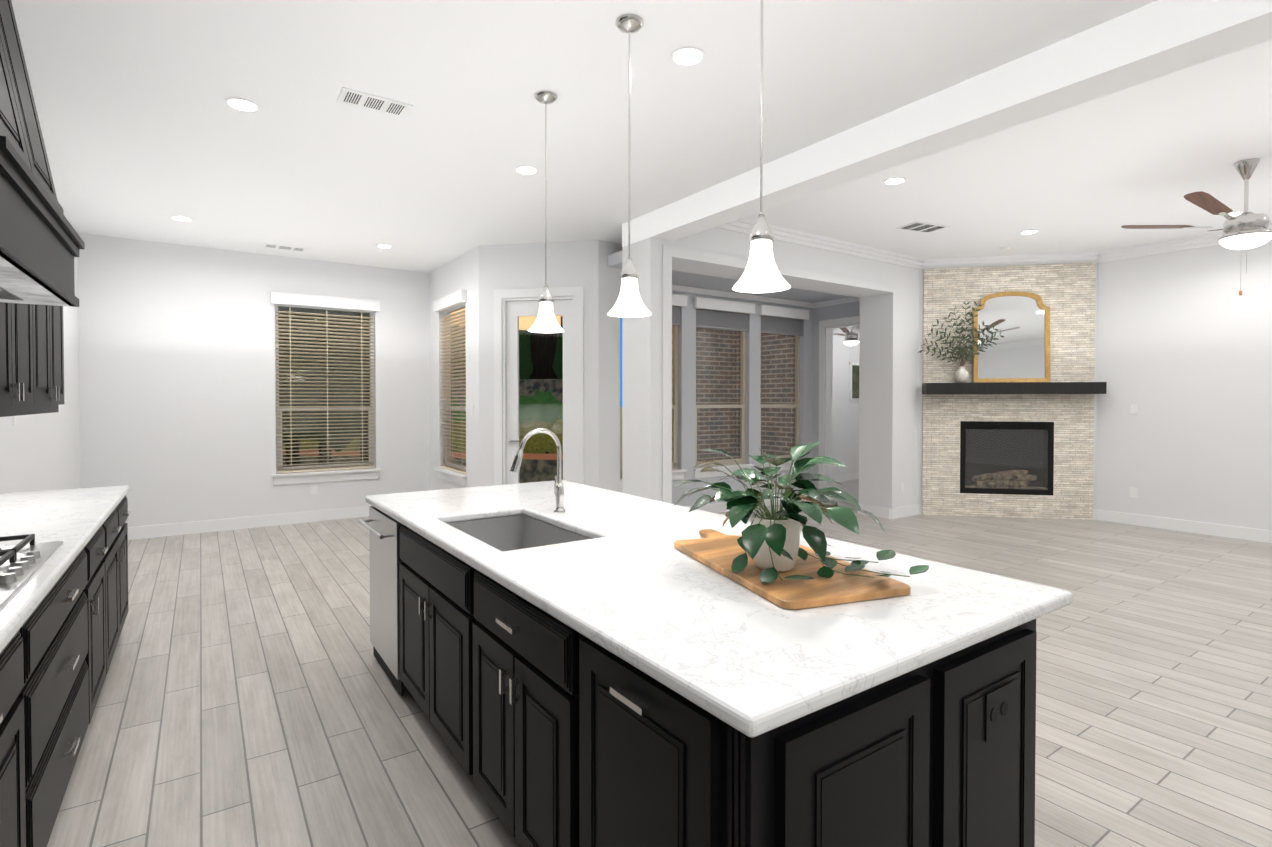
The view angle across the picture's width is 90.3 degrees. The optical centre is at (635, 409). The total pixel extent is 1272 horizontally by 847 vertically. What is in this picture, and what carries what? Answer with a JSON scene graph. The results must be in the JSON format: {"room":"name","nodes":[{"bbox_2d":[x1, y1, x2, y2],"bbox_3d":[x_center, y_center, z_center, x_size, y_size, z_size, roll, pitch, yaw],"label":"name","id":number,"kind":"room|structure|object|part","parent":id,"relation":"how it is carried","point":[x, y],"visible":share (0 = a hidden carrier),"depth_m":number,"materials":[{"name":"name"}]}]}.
{"room":"kitchen","nodes":[
{"label":"kitchen","id":0,"kind":"room"},
{"bbox_2d":[0,227,1271,530],"bbox_3d":[1.670,-0.228,4.634,10.330,3.250,11.500,-1,1,-35],"label":"wall","id":1,"kind":"structure","parent":0,"point":[166,413],"depth_m":6.99,"materials":[{"name":"white paint"}]},
{"bbox_2d":[12,416,15,424],"bbox_3d":[-4.072,0.044,4.144,0.009,0.115,0.075,-1,1,-35],"label":"switch plate","id":2,"kind":"object","parent":1,"relation":"attached to","point":[13,417],"depth_m":4.13,"materials":[{"name":"white plastic"}]},
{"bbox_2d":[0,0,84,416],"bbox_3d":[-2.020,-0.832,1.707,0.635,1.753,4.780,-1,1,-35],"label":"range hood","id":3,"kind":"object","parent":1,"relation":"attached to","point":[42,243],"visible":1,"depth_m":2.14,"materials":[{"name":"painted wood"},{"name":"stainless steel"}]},
{"bbox_2d":[128,506,368,539],"bbox_3d":[-4.182,1.291,7.416,3.520,0.130,0.016,-1,1,-35],"label":"baseboard","id":4,"kind":"structure","parent":1,"relation":"attached to","point":[140,532],"depth_m":7.20,"materials":[{"name":"white wood"}]},
{"bbox_2d":[311,484,317,493],"bbox_3d":[-3.879,0.963,7.624,0.075,0.115,0.008,-1,1,-35],"label":"switch plate","id":5,"kind":"object","parent":1,"relation":"attached to","point":[314,488],"depth_m":7.62,"materials":[{"name":"white plastic"}]},
{"bbox_2d":[272,304,380,484],"bbox_3d":[-3.774,-0.196,7.727,1.200,2.144,0.180,-1,1,-35],"label":"window","id":6,"kind":"structure","parent":1,"relation":"in","point":[309,477],"depth_m":7.72,"materials":[{"name":"white"}]},
{"bbox_2d":[270,291,380,472],"bbox_3d":[-3.751,-0.311,7.693,1.206,2.114,0.130,-1,1,-35],"label":"window blind","id":7,"kind":"object","parent":6,"relation":"attached to","point":[297,299],"visible":1,"depth_m":7.69,"materials":[{"name":"white"}]},
{"bbox_2d":[434,303,467,486],"bbox_3d":[-2.203,-0.195,7.686,0.180,2.144,1.070,-1,1,-35],"label":"nook window","id":8,"kind":"structure","parent":1,"relation":"in","point":[454,477],"depth_m":7.91,"materials":[{"name":"white"}]},
{"bbox_2d":[432,289,466,473],"bbox_3d":[-2.236,-0.311,7.661,0.130,2.114,1.076,-1,1,-35],"label":"window blind","id":9,"kind":"object","parent":8,"relation":"attached to","point":[456,298],"visible":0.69,"depth_m":7.66,"materials":[{"name":"white"}]},
{"bbox_2d":[471,404,473,414],"bbox_3d":[-1.828,0.001,7.073,0.008,0.115,0.075,-1,1,-35],"label":"switch plate","id":10,"kind":"object","parent":1,"relation":"attached to","point":[472,405],"depth_m":7.07,"materials":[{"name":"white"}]},
{"bbox_2d":[502,296,574,484],"bbox_3d":[-1.035,0.079,6.865,0.816,2.566,0.158,0,1,10],"label":"patio door","id":11,"kind":"structure","parent":1,"relation":"in","point":[513,309],"depth_m":6.86,"materials":[{"name":"white"}]},
{"bbox_2d":[494,287,583,484],"bbox_3d":[-1.049,0.035,6.787,1.000,2.660,0.018,0,1,10],"label":"door frame","id":12,"kind":"structure","parent":1,"relation":"attached to","point":[576,292],"depth_m":6.76,"materials":[{"name":"white wood"}]},
{"bbox_2d":[620,317,621,478],"bbox_3d":[-0.123,-0.248,6.973,0.248,2.018,0.062,-1,1,-35],"label":"window","id":13,"kind":"structure","parent":1,"relation":"in","point":[620,397],"depth_m":6.94,"materials":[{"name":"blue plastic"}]},
{"bbox_2d":[672,306,686,479],"bbox_3d":[0.216,-0.215,7.682,0.900,2.184,0.180,-1,1,-35],"label":"alcove window","id":14,"kind":"structure","parent":1,"relation":"in","point":[677,474],"depth_m":7.92,"materials":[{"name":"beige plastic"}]},
{"bbox_2d":[672,294,687,325],"bbox_3d":[0.238,-1.225,7.634,0.906,0.365,0.130,-1,1,-35],"label":"blinds","id":15,"kind":"object","parent":14,"relation":"attached to","point":[678,300],"visible":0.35,"depth_m":7.81,"materials":[{"name":"white"}]},
{"bbox_2d":[672,308,754,477],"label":"alcove window","id":16,"kind":"structure","parent":1,"relation":"in","point":[698,473],"depth_m":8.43,"materials":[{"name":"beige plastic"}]},
{"bbox_2d":[693,297,755,331],"bbox_3d":[1.148,-1.234,8.260,1.036,0.365,0.130,-1,1,-35],"label":"blinds","id":17,"kind":"object","parent":16,"relation":"attached to","point":[725,320],"visible":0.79,"depth_m":8.23,"materials":[{"name":"white"}]},
{"bbox_2d":[686,495,802,512],"bbox_3d":[1.204,1.278,8.332,3.370,0.130,0.016,-1,1,-35],"label":"baseboard","id":18,"kind":"structure","parent":1,"relation":"attached to","point":[718,507],"depth_m":8.24,"materials":[{"name":"white"}]},
{"bbox_2d":[758,315,799,471],"bbox_3d":[2.048,-0.234,8.943,0.970,2.184,0.180,-1,1,-35],"label":"alcove window","id":19,"kind":"structure","parent":1,"relation":"in","point":[787,465],"depth_m":9.09,"materials":[{"name":"beige plastic"}]},
{"bbox_2d":[758,305,809,335],"bbox_3d":[2.071,-1.243,8.896,0.976,0.365,0.130,-1,1,-35],"label":"blinds","id":20,"kind":"object","parent":19,"relation":"attached to","point":[781,325],"visible":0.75,"depth_m":8.87,"materials":[{"name":"white"}]},
{"bbox_2d":[662,244,897,508],"bbox_3d":[1.733,-0.140,6.792,3.620,2.750,0.018,-1,1,-35],"label":"door frame","id":21,"kind":"structure","parent":1,"relation":"attached to","point":[669,252],"depth_m":6.00,"materials":[{"name":"white paint"}]},
{"bbox_2d":[858,504,891,518],"bbox_3d":[2.999,1.283,7.975,0.016,0.130,0.460,-1,1,-35],"label":"baseboard","id":22,"kind":"structure","parent":1,"relation":"attached to","point":[881,512],"depth_m":7.92,"materials":[{"name":"white wood"}]},
{"bbox_2d":[900,482,903,491],"bbox_3d":[3.328,0.969,7.913,0.075,0.115,0.008,-1,1,-35],"label":"switch plate","id":23,"kind":"object","parent":1,"relation":"attached to","point":[901,483],"depth_m":7.90,"materials":[{"name":"white plastic"}]},
{"bbox_2d":[672,218,1271,307],"bbox_3d":[4.221,-1.638,4.973,5.420,0.440,8.900,-1,1,-35],"label":"crown molding","id":24,"kind":"structure","parent":1,"relation":"attached to","point":[743,225],"depth_m":7.62,"materials":[{"name":"white"}]},
{"bbox_2d":[1130,487,1137,497],"bbox_3d":[5.843,0.976,7.428,0.007,0.115,0.075,-1,1,-35],"label":"switch plate","id":25,"kind":"object","parent":1,"relation":"attached to","point":[1133,491],"depth_m":7.42,"materials":[{"name":"white plastic"}]},
{"bbox_2d":[1093,509,1271,542],"bbox_3d":[7.269,1.322,5.334,0.040,0.130,5.905,-1,1,-35],"label":"baseboard","id":26,"kind":"structure","parent":1,"relation":"attached to","point":[1204,528],"depth_m":7.02,"materials":[{"name":"white wood"}]},
{"bbox_2d":[11,0,1271,302],"bbox_3d":[1.670,-1.743,4.612,10.330,0.520,11.500,-1,1,-35],"label":"ceiling","id":27,"kind":"structure","parent":0,"point":[147,130],"depth_m":3.93,"materials":[{"name":"white paint"}]},
{"bbox_2d":[170,216,191,220],"bbox_3d":[-4.213,-1.768,5.862,0.169,0.005,0.169,-1,1,-41],"label":"recessed light","id":28,"kind":"object","parent":27,"relation":"in","point":[180,218],"depth_m":5.85,"materials":[{"name":"white"}]},
{"bbox_2d":[225,98,259,111],"bbox_3d":[-2.242,-1.735,3.606,0.169,0.005,0.169,1,1,31],"label":"recessed light","id":29,"kind":"object","parent":27,"relation":"in","point":[241,104],"depth_m":3.60,"materials":[{"name":"white plastic"}]},
{"bbox_2d":[263,243,308,251],"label":"ceiling vent","id":30,"kind":"object","parent":27,"relation":"in","point":[267,245],"depth_m":6.96,"materials":[{"name":"white metal"}]},
{"bbox_2d":[337,87,412,117],"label":"ceiling vent","id":31,"kind":"object","parent":27,"relation":"in","point":[352,97],"depth_m":3.57,"materials":[{"name":"white metal"}]},
{"bbox_2d":[376,244,391,247],"bbox_3d":[-2.754,-1.783,6.917,0.169,0.005,0.169,-1,1,-41],"label":"recessed light","id":32,"kind":"object","parent":27,"relation":"in","point":[378,245],"depth_m":6.91,"materials":[{"name":"white"}]},
{"bbox_2d":[515,166,537,174],"bbox_3d":[-0.800,-1.750,4.629,0.169,0.005,0.169,1,1,34],"label":"recessed light","id":33,"kind":"object","parent":27,"relation":"in","point":[528,170],"depth_m":4.63,"materials":[{"name":"white plastic"}]},
{"bbox_2d":[528,91,563,332],"bbox_3d":[-0.500,-1.087,3.515,0.198,1.300,0.198,-1,1,-35],"label":"pendant light","id":34,"kind":"object","parent":27,"relation":"hanging from","point":[546,322],"visible":1,"depth_m":3.49,"materials":[{"name":"white glass"}]},
{"bbox_2d":[608,14,650,316],"bbox_3d":[-0.029,-1.077,2.831,0.198,1.300,0.198,-1,1,-35],"label":"pendant light","id":35,"kind":"object","parent":27,"relation":"hanging from","point":[629,303],"visible":1,"depth_m":2.81,"materials":[{"name":"white glass"}]},
{"bbox_2d":[671,47,704,65],"bbox_3d":[0.254,-1.727,3.098,0.169,0.005,0.169,1,1,34],"label":"recessed light","id":36,"kind":"object","parent":27,"relation":"in","point":[686,56],"depth_m":3.09,"materials":[{"name":"white plastic"}]},
{"bbox_2d":[732,0,790,292],"bbox_3d":[0.430,-1.067,2.164,0.198,1.300,0.198,-1,1,-35],"label":"pendant light","id":37,"kind":"object","parent":27,"relation":"hanging from","point":[761,274],"visible":1,"depth_m":2.15,"materials":[{"name":"white glass"}]},
{"bbox_2d":[833,327,859,363],"bbox_3d":[3.534,-1.161,10.249,1.226,0.850,1.193,-1,1,-35],"label":"ceiling fan","id":38,"kind":"object","parent":27,"relation":"hanging from","point":[851,338],"visible":0.77,"depth_m":10.18,"materials":[{"name":"silver metal"}]},
{"bbox_3d":[3.501,-1.310,10.274,0.255,0.552,0.255,-1,1,-35],"label":"motor","id":39,"kind":"part","parent":38,"relation":"part of","materials":[{"name":"silver metal"}]},
{"bbox_2d":[883,177,905,184],"bbox_3d":[2.105,-1.857,5.148,0.169,0.005,0.169,-1,1,-41],"label":"recessed light","id":40,"kind":"object","parent":27,"relation":"in","point":[897,180],"depth_m":5.15,"materials":[{"name":"white"}]},
{"bbox_2d":[896,221,950,232],"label":"ceiling vent","id":41,"kind":"object","parent":27,"relation":"in","point":[923,227],"depth_m":6.52,"materials":[{"name":"white metal"}]},
{"bbox_2d":[622,0,1271,246],"bbox_3d":[2.232,-1.742,2.849,0.263,0.470,7.960,-1,1,-35],"label":"ceiling beam","id":42,"kind":"structure","parent":27,"relation":"attached to","point":[1152,41],"depth_m":3.24,"materials":[{"name":"white paint"}]},
{"bbox_2d":[1020,230,1038,233],"bbox_3d":[4.172,-1.880,6.708,0.169,0.005,0.169,0,1,16],"label":"recessed light","id":43,"kind":"object","parent":27,"relation":"in","point":[1028,231],"depth_m":6.71,"materials":[{"name":"white"}]},
{"bbox_2d":[1121,158,1271,295],"bbox_3d":[4.532,-1.355,4.759,1.432,1.000,1.424,-1,1,-35],"label":"room ceiling fan","id":44,"kind":"object","parent":27,"relation":"hanging from","point":[1246,229],"visible":1,"depth_m":4.67,"materials":[{"name":"silver metal"}]},
{"bbox_3d":[4.576,-1.530,4.743,0.300,0.650,0.300,-1,1,-35],"label":"motor","id":45,"kind":"part","parent":44,"relation":"part of","materials":[{"name":"silver metal"}]},
{"bbox_2d":[1221,211,1242,216],"bbox_3d":[5.725,-1.871,6.066,0.169,0.005,0.169,-1,1,-41],"label":"recessed light","id":46,"kind":"object","parent":27,"relation":"in","point":[1232,213],"depth_m":6.03,"materials":[{"name":"white"}]},
{"bbox_2d":[47,503,1271,846],"bbox_3d":[1.670,1.397,4.658,10.190,0.001,11.360,-1,1,-35],"label":"floor","id":47,"kind":"structure","parent":0,"point":[249,695],"depth_m":3.08,"materials":[{"name":"wood"}]},
{"bbox_2d":[0,614,39,846],"bbox_3d":[-1.588,1.009,1.095,0.623,0.878,0.993,-1,1,-35],"label":"base cabinet","id":48,"kind":"object","parent":47,"relation":"on","point":[19,816],"depth_m":1.62,"materials":[{"name":"black wood"}]},
{"bbox_2d":[32,534,96,846],"bbox_3d":[-2.187,0.997,1.965,0.623,0.878,1.266,-1,1,-35],"label":"base cabinet","id":49,"kind":"object","parent":47,"relation":"on","point":[64,609],"depth_m":2.11,"materials":[{"name":"black wood"}]},
{"bbox_2d":[0,486,127,649],"bbox_3d":[-1.689,0.546,1.238,0.627,0.040,6.400,-1,1,-35],"label":"countertop","id":50,"kind":"structure","parent":49,"relation":"on","point":[71,517],"depth_m":2.75,"materials":[{"name":"white stone"}]},
{"bbox_2d":[0,534,62,608],"bbox_3d":[-2.123,0.492,1.874,0.510,0.050,0.940,-1,1,-35],"label":"cooktop","id":51,"kind":"object","parent":50,"relation":"in","point":[23,561],"visible":1,"depth_m":2.06,"materials":[{"name":"silver metal"}]},
{"bbox_2d":[96,514,111,701],"bbox_3d":[-2.687,0.986,2.691,0.623,0.878,0.643,-1,1,-35],"label":"base cabinet","id":52,"kind":"object","parent":47,"relation":"on","point":[104,535],"depth_m":3.02,"materials":[{"name":"black wood"}]},
{"bbox_2d":[112,490,130,657],"bbox_3d":[-3.143,0.976,3.353,0.623,0.878,1.238,-1,1,-35],"label":"base cabinet","id":53,"kind":"object","parent":47,"relation":"on","point":[120,609],"depth_m":3.59,"materials":[{"name":"black wood"}]},
{"bbox_2d":[358,504,1057,846],"bbox_3d":[-0.226,0.986,2.646,1.195,0.879,3.043,-1,1,-35],"label":"kitchen island","id":54,"kind":"object","parent":47,"relation":"on","point":[568,664],"depth_m":1.52,"materials":[{"name":"black wood"}]},
{"bbox_2d":[358,506,403,695],"bbox_3d":[-1.346,0.972,3.305,0.096,0.848,0.605,-1,1,-35],"label":"dishwasher","id":55,"kind":"object","parent":54,"relation":"in","point":[384,530],"depth_m":3.26,"materials":[{"name":"silver metal"}]},
{"bbox_2d":[366,480,1071,735],"bbox_3d":[-0.150,0.525,2.711,1.280,0.040,3.080,-1,1,-35],"label":"island countertop","id":56,"kind":"structure","parent":54,"relation":"on","point":[606,563],"depth_m":1.72,"materials":[{"name":"white stone"}]},
{"bbox_2d":[446,515,589,551],"bbox_3d":[-0.530,0.650,2.755,0.464,0.209,0.844,-1,1,-35],"label":"sink","id":57,"kind":"object","parent":56,"relation":"in","point":[503,533],"depth_m":3.12,"materials":[{"name":"silver metal"}]},
{"bbox_2d":[509,428,565,512],"bbox_3d":[-0.478,0.295,3.028,0.288,0.410,0.100,-1,1,-35],"label":"faucet","id":58,"kind":"object","parent":56,"relation":"on","point":[515,467],"depth_m":3.06,"materials":[{"name":"silver metal"}]},
{"bbox_2d":[674,529,910,609],"bbox_3d":[0.431,0.502,2.133,0.420,0.021,0.925,0,1,-20],"label":"cutting board","id":59,"kind":"object","parent":56,"relation":"on","point":[717,551],"visible":0.85,"depth_m":1.84,"materials":[{"name":"brown wood"}]},
{"bbox_2d":[673,442,928,582],"bbox_3d":[0.483,0.298,1.961,0.641,0.388,0.649,-1,1,-35],"label":"plant","id":60,"kind":"object","parent":59,"relation":"on","point":[768,542],"visible":1,"depth_m":1.90,"materials":[{"name":"green plant"}]},
{"bbox_3d":[0.433,0.412,1.970,0.152,0.160,0.152,-1,1,-35],"label":"pot","id":61,"kind":"part","parent":60,"relation":"part of","materials":[{"name":"ceramic"}]},
{"bbox_2d":[922,263,1106,519],"bbox_3d":[4.616,-0.217,7.849,2.001,3.132,0.385,0,1,10],"label":"fireplace","id":62,"kind":"object","parent":47,"relation":"on","point":[1011,449],"visible":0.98,"depth_m":7.87,"materials":[{"name":"stone"}]},
{"bbox_2d":[955,366,968,382],"bbox_3d":[4.049,-0.433,7.862,0.152,0.198,0.152,-1,1,-35],"label":"vase","id":63,"kind":"object","parent":62,"relation":"on","point":[961,374],"visible":1,"depth_m":7.82,"materials":[{"name":"ceramic"}]},
{"bbox_2d":[918,301,1004,366],"bbox_3d":[4.001,-0.924,7.791,0.676,0.848,0.730,-1,1,-35],"label":"branches","id":64,"kind":"object","parent":63,"relation":"in","point":[961,349],"visible":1,"depth_m":7.82,"materials":[{"name":"green plant"}]},
{"bbox_2d":[973,292,1050,382],"bbox_3d":[4.624,-0.893,7.797,0.860,1.120,0.077,0,1,10],"label":"mirror","id":65,"kind":"object","parent":62,"relation":"on","point":[1019,351],"visible":0.94,"depth_m":7.79,"materials":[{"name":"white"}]},
{"bbox_2d":[832,479,858,505],"bbox_3d":[4.330,1.310,10.325,3.920,0.006,2.480,-1,1,-35],"label":"floor","id":66,"kind":"structure","parent":0,"point":[851,487],"depth_m":10.45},
{"bbox_2d":[832,326,859,481],"bbox_3d":[4.408,-0.187,10.357,3.931,3.000,2.680,-1,1,-35],"label":"wall","id":67,"kind":"structure","parent":0,"point":[845,437],"depth_m":11.44,"materials":[{"name":"white paint"}]},
{"bbox_2d":[818,316,859,499],"bbox_3d":[2.998,0.031,8.794,0.167,2.610,1.000,-1,1,-35],"label":"door frame","id":68,"kind":"structure","parent":67,"relation":"attached to","point":[825,376],"depth_m":9.11,"materials":[{"name":"white"}]},
{"label":"outside","id":69,"kind":"structure","parent":0,"visible":0},
{"bbox_3d":[-2.828,1.278,17.829,50.000,0.090,59.000,-1,1,-35],"label":"ground","id":70,"kind":"structure","parent":69,"visible":0},
{"bbox_2d":[278,307,562,482],"bbox_3d":[1.653,-5.651,11.220,54.600,14.100,35.199,-1,1,-35],"label":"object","id":71,"kind":"object","parent":70,"relation":"on","point":[529,448],"depth_m":11.18,"materials":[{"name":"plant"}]},
{"bbox_2d":[736,331,794,458],"bbox_3d":[2.080,-0.782,9.977,0.015,4.400,1.430,-1,1,-35],"label":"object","id":72,"kind":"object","parent":70,"relation":"on","point":[787,426],"depth_m":9.84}
]}

